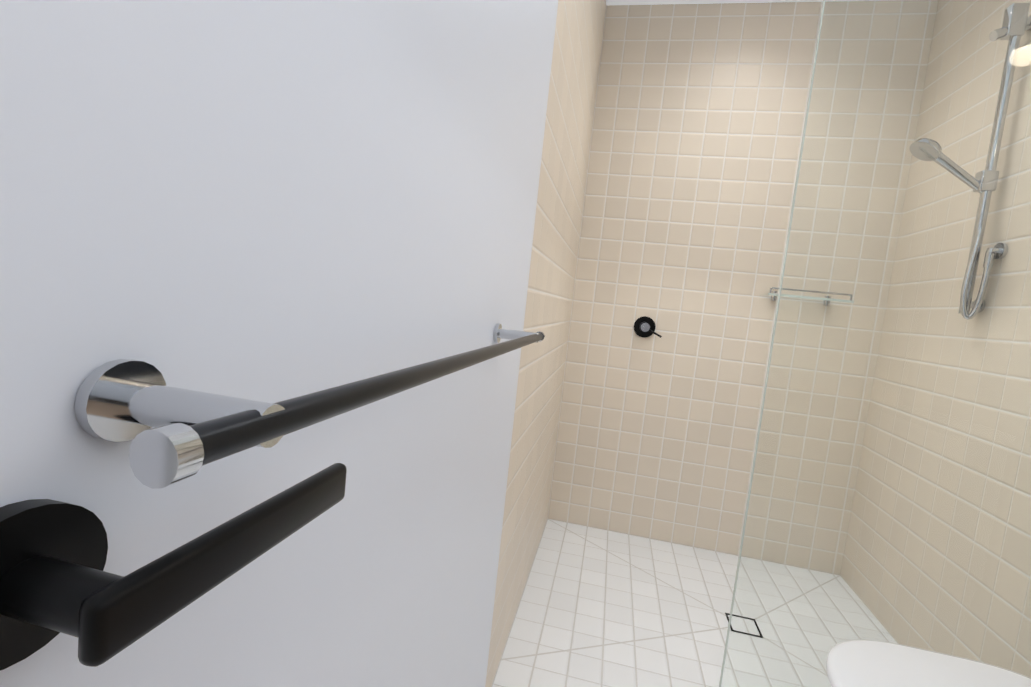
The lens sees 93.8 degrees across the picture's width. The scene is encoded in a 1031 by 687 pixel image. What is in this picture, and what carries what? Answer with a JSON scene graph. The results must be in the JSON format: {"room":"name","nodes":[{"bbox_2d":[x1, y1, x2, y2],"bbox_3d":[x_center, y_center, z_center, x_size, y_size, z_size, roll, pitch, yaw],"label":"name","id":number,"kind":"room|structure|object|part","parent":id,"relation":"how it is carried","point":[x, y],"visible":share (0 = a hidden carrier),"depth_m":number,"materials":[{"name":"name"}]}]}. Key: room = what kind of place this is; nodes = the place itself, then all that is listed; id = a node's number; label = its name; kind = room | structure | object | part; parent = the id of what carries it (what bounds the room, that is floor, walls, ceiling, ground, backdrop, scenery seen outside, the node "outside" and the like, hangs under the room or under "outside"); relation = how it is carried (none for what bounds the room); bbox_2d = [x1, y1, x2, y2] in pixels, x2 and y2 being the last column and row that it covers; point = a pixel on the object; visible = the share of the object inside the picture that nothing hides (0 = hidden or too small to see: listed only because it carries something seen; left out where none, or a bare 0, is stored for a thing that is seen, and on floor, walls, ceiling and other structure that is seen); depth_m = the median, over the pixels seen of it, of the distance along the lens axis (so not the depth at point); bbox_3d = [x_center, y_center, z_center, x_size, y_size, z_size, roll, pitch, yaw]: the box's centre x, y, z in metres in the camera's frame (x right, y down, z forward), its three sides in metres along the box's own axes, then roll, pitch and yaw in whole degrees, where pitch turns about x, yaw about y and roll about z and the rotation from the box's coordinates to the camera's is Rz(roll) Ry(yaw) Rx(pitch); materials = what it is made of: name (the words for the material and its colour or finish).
{"room":"bathroom","nodes":[
{"label":"bathroom","id":0,"kind":"room"},
{"bbox_2d":[491,519,897,686],"bbox_3d":[0.382,1.105,0.337,1.490,0.100,4.070,7,5,11],"label":"floor","id":1,"kind":"structure","parent":0,"point":[600,608],"depth_m":1.69,"materials":[{"name":"tile"}]},
{"bbox_2d":[725,613,762,637],"bbox_3d":[0.793,0.979,1.677,0.100,0.002,0.100,7,5,11],"label":"floor drain","id":2,"kind":"object","parent":1,"relation":"on","point":[760,636],"visible":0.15,"depth_m":1.66,"materials":[{"name":"black metal"}]},
{"bbox_3d":[0.747,0.974,1.687,0.006,0.002,0.100,7,5,11],"label":"frame","id":3,"kind":"part","parent":2,"relation":"part of","materials":[{"name":"black metal"}]},
{"bbox_3d":[0.803,0.976,1.723,0.100,0.002,0.006,7,5,11],"label":"frame","id":4,"kind":"part","parent":2,"relation":"part of","materials":[{"name":"black metal"}]},
{"bbox_2d":[719,0,1030,686],"bbox_3d":[0.995,-0.149,1.109,0.698,2.378,0.022,7,5,11],"label":"screen","id":5,"kind":"object","parent":1,"relation":"on","point":[778,304],"visible":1,"depth_m":1.14,"materials":[{"name":"clear glass"}]},
{"bbox_2d":[826,639,1030,686],"bbox_3d":[0.864,0.652,0.764,0.624,0.825,0.418,7,5,11],"label":"toilet","id":6,"kind":"object","parent":1,"relation":"on","point":[862,663],"visible":1,"depth_m":0.92,"materials":[{"name":"white ceramic"}]},
{"bbox_2d":[606,0,879,4],"bbox_3d":[0.641,-1.352,0.122,1.490,0.100,4.070,7,5,11],"label":"ceiling","id":7,"kind":"structure","parent":0,"point":[632,2],"depth_m":2.06,"materials":[{"name":"white paint"}]},
{"bbox_2d":[548,0,938,574],"bbox_3d":[0.918,-0.250,2.168,1.490,2.380,0.100,7,5,11],"label":"wall","id":8,"kind":"structure","parent":0,"point":[698,126],"depth_m":2.11,"materials":[{"name":"tile"}]},
{"bbox_2d":[634,316,661,337],"bbox_3d":[0.596,-0.072,2.167,0.125,0.096,0.056,7,5,11],"label":"shower mixer","id":9,"kind":"object","parent":8,"relation":"attached to","point":[644,326],"visible":1,"depth_m":2.19,"materials":[{"name":"black metal"}]},
{"bbox_3d":[0.618,-0.047,2.145,0.069,0.037,0.015,7,5,11],"label":"lever","id":10,"kind":"part","parent":9,"relation":"part of","materials":[{"name":"black metal"}]},
{"bbox_2d":[763,287,853,305],"bbox_3d":[1.198,-0.193,1.997,0.314,0.050,0.127,7,5,11],"label":"glass shelf","id":11,"kind":"object","parent":8,"relation":"attached to","point":[773,295],"visible":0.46,"depth_m":1.95,"materials":[{"name":"grey"}]},
{"bbox_3d":[1.197,-0.188,1.997,0.314,0.008,0.121,7,5,11],"label":"plate","id":12,"kind":"part","parent":11,"relation":"part of","materials":[{"name":"clear glass"}]},
{"bbox_3d":[1.189,-0.210,1.940,0.296,0.008,0.008,7,5,11],"label":"rail","id":13,"kind":"part","parent":11,"relation":"part of","materials":[{"name":"silver metal"}]},
{"bbox_2d":[840,0,1030,677],"bbox_3d":[1.188,-0.040,0.093,0.100,2.380,3.870,7,5,11],"label":"wall","id":14,"kind":"structure","parent":0,"point":[922,313],"depth_m":1.57,"materials":[{"name":"tile"}]},
{"bbox_2d":[910,3,1030,319],"bbox_3d":[1.333,-0.540,1.444,0.266,0.924,0.091,7,5,11],"label":"shower rail","id":15,"kind":"object","parent":14,"relation":"attached to","point":[949,164],"depth_m":1.44,"materials":[{"name":"silver metal"}]},
{"bbox_3d":[-0.010,-1.240,0.454,0.120,0.315,0.968,7,5,11],"label":"wall","id":16,"kind":"structure","parent":0,"visible":0},
{"bbox_2d":[0,0,557,686],"bbox_3d":[-0.095,-0.056,0.550,0.040,2.056,0.958,7,5,11],"label":"door","id":17,"kind":"structure","parent":16,"relation":"in","point":[270,200],"depth_m":0.28,"materials":[{"name":"white paint"}]},
{"bbox_2d":[0,499,107,670],"bbox_3d":[-0.165,0.079,0.160,0.008,0.052,0.052,7,5,11],"label":"rose","id":18,"kind":"object","parent":17,"relation":"attached to","point":[67,532],"visible":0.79,"depth_m":0.16,"materials":[{"name":"black metal"}]},
{"bbox_2d":[0,556,123,636],"bbox_3d":[-0.141,0.082,0.155,0.041,0.018,0.018,7,5,11],"label":"handle neck","id":19,"kind":"object","parent":18,"relation":"attached to","point":[51,593],"depth_m":0.15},
{"bbox_2d":[78,463,346,666],"bbox_3d":[-0.111,0.081,0.205,0.009,0.022,0.134,7,5,11],"label":"door lever","id":20,"kind":"object","parent":19,"relation":"attached to","point":[119,615],"visible":1,"depth_m":0.17,"materials":[{"name":"black metal"}]},
{"bbox_2d":[74,359,165,441],"bbox_3d":[-0.154,0.022,0.189,0.006,0.032,0.032,7,5,11],"label":"mounting flange","id":21,"kind":"object","parent":17,"relation":"attached to","point":[94,416],"visible":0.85,"depth_m":0.18,"materials":[{"name":"silver metal"}]},
{"bbox_2d":[109,381,283,447],"bbox_3d":[-0.123,0.026,0.183,0.070,0.016,0.016,7,5,11],"label":"post","id":22,"kind":"object","parent":21,"relation":"attached to","point":[146,404],"visible":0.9,"depth_m":0.18,"materials":[{"name":"silver metal"}]},
{"bbox_2d":[129,331,544,488],"bbox_3d":[-0.030,0.010,0.475,0.017,0.017,0.697,7,5,11],"label":"towel bar","id":23,"kind":"object","parent":22,"relation":"attached to","point":[225,436],"depth_m":0.17,"materials":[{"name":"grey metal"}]},
{"bbox_3d":[-0.101,0.032,0.139,0.017,0.017,0.008,7,5,11],"label":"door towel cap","id":24,"kind":"part","parent":23,"relation":"part of","materials":[{"name":"silver metal"}]},
{"bbox_3d":[0.040,-0.012,0.811,0.017,0.017,0.010,7,5,11],"label":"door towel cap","id":25,"kind":"part","parent":23,"relation":"part of","materials":[{"name":"silver metal"}]},
{"bbox_2d":[494,323,501,342],"bbox_3d":[-0.029,-0.017,0.785,0.006,0.032,0.032,7,5,11],"label":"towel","id":26,"kind":"object","parent":17,"relation":"attached to","point":[498,326],"visible":0.81,"depth_m":0.77,"materials":[{"name":"silver metal"}]},
{"bbox_2d":[498,329,538,342],"bbox_3d":[0.003,-0.013,0.779,0.070,0.016,0.016,7,5,11],"label":"post","id":27,"kind":"object","parent":26,"relation":"attached to","point":[508,334],"visible":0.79,"depth_m":0.77,"materials":[{"name":"silver metal"}]},
{"bbox_2d":[485,0,605,686],"bbox_3d":[0.102,-0.290,1.637,0.100,2.380,1.267,7,5,11],"label":"wall tiles","id":28,"kind":"structure","parent":16,"relation":"attached to","point":[577,45],"depth_m":1.47,"materials":[{"name":"beige tile"}]}
]}

